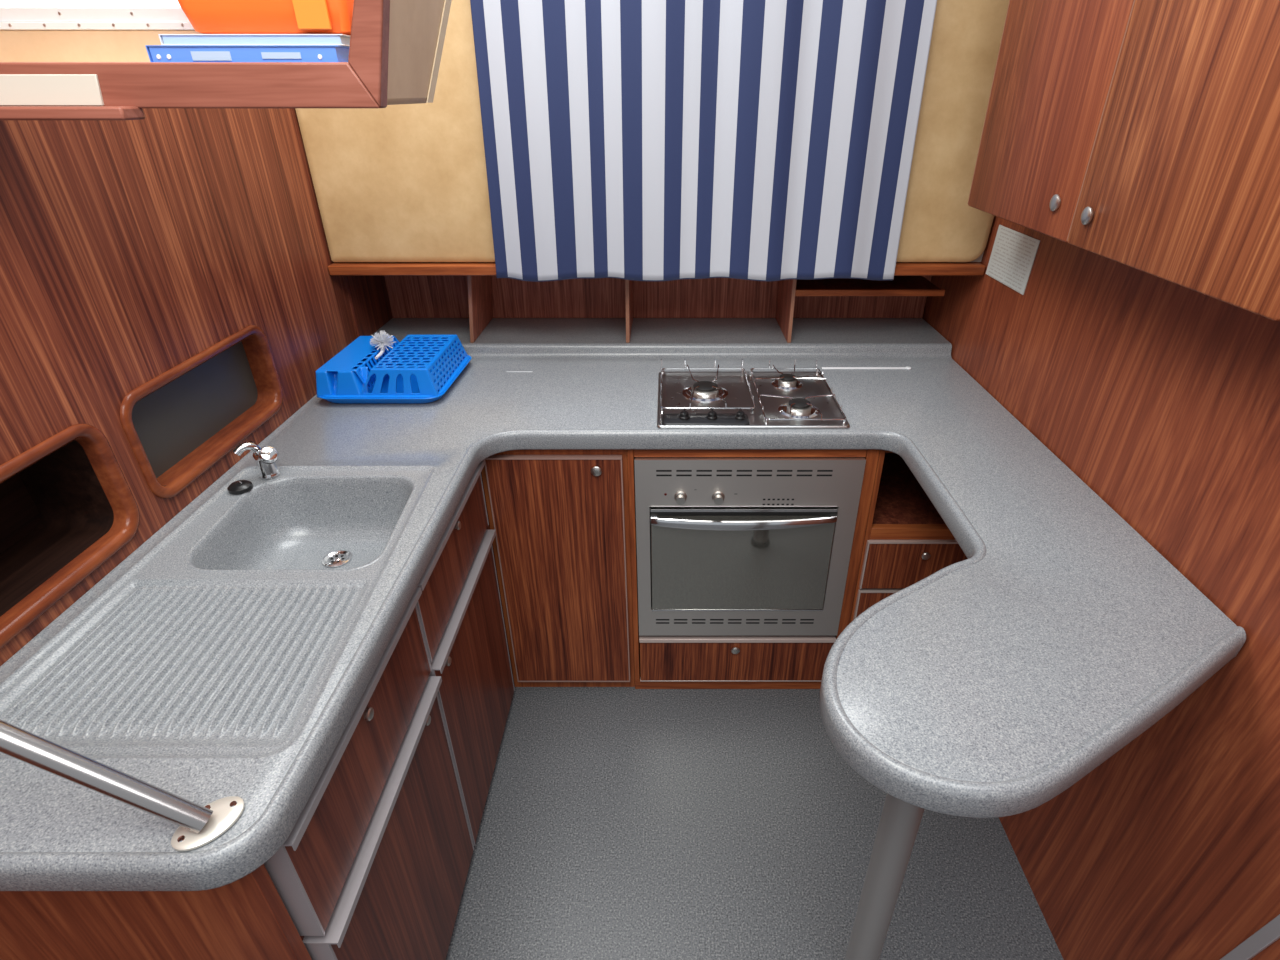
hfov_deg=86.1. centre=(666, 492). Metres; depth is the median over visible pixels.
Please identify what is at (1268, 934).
trim
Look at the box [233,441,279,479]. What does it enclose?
mixer tap
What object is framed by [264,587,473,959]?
base cabinet
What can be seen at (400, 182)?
wall panel
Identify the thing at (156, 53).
folder
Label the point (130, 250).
wall
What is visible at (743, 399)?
gas hob
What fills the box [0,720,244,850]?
metal pole
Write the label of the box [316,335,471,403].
dish rack
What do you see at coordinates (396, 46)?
shelf
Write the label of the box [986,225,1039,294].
notice
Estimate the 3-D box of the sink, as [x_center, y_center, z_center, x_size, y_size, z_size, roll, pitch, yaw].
[-0.716,0.115,1.416,0.382,0.151,0.359,0,30,0]
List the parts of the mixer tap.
spout, lever knob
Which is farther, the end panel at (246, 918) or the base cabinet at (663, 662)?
the base cabinet at (663, 662)
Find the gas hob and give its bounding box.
[657,359,849,428]
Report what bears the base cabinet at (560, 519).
on the floor
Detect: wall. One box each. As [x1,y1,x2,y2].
[0,108,357,665]
[922,216,1279,959]
[971,252,983,261]
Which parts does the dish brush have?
handle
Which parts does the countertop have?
joint strip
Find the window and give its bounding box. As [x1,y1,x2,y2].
[0,0,194,29]
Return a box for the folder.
[145,45,348,61]
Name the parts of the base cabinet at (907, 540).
drawer, rail, drawer, knob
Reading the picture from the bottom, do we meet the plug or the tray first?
the plug
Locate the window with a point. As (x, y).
(14, 14)
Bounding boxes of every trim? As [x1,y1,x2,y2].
[328,262,985,275]
[1220,914,1279,959]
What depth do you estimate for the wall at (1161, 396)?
1.26 m
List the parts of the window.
pane, frame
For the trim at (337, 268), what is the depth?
2.00 m
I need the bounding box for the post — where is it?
[845,794,923,959]
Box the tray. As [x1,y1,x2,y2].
[319,355,471,403]
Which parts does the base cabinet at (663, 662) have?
panel, rail, knob, drawer, rail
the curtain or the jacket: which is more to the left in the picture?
the jacket
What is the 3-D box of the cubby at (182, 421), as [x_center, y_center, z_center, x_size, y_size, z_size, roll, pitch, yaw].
[-1.013,-0.195,1.498,0.060,0.223,0.513,0,30,0]
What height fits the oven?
0.596 m
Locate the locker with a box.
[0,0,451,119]
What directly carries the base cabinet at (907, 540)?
on the floor
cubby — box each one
[0,424,139,648]
[120,325,282,497]
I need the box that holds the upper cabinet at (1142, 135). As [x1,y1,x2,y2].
[967,0,1279,320]
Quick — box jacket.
[178,0,353,35]
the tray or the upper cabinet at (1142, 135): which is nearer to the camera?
the upper cabinet at (1142, 135)
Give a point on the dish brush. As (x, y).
(382, 340)
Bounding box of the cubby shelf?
[343,276,944,342]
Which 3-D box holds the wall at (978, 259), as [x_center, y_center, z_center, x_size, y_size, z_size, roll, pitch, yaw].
[-0.027,-1.100,1.813,1.969,0.938,0.040,0,30,0]
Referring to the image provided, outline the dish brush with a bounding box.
[370,330,394,358]
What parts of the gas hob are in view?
knob, burner, knob, knob, burner, burner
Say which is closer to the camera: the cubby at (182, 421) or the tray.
the cubby at (182, 421)
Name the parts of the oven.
knob, knob, door, handle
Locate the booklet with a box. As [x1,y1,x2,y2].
[158,34,349,46]
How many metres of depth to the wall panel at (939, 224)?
1.84 m
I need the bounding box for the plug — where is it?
[227,480,252,494]
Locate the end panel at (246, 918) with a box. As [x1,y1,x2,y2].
[0,864,311,959]
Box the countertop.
[0,318,1245,890]
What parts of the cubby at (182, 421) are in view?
panel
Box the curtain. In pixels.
[470,0,936,281]
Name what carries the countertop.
on the base cabinet at (459, 606)
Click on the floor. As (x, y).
(617, 823)
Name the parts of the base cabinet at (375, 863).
drawer, knob, door, knob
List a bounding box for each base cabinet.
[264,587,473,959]
[416,459,514,845]
[481,449,634,686]
[627,449,879,688]
[849,450,967,623]
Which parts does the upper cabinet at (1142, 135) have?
door, knob, knob, door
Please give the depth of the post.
1.20 m
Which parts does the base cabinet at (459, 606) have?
knob, drawer, knob, door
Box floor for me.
[446,672,1063,959]
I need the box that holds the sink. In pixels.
[184,475,416,571]
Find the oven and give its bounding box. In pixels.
[634,457,865,635]
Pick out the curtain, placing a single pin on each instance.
(635, 140)
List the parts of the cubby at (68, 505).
panel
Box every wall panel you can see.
[295,0,494,261]
[896,0,1008,261]
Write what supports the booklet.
on the folder
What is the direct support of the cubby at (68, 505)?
attached to the wall at (130, 250)

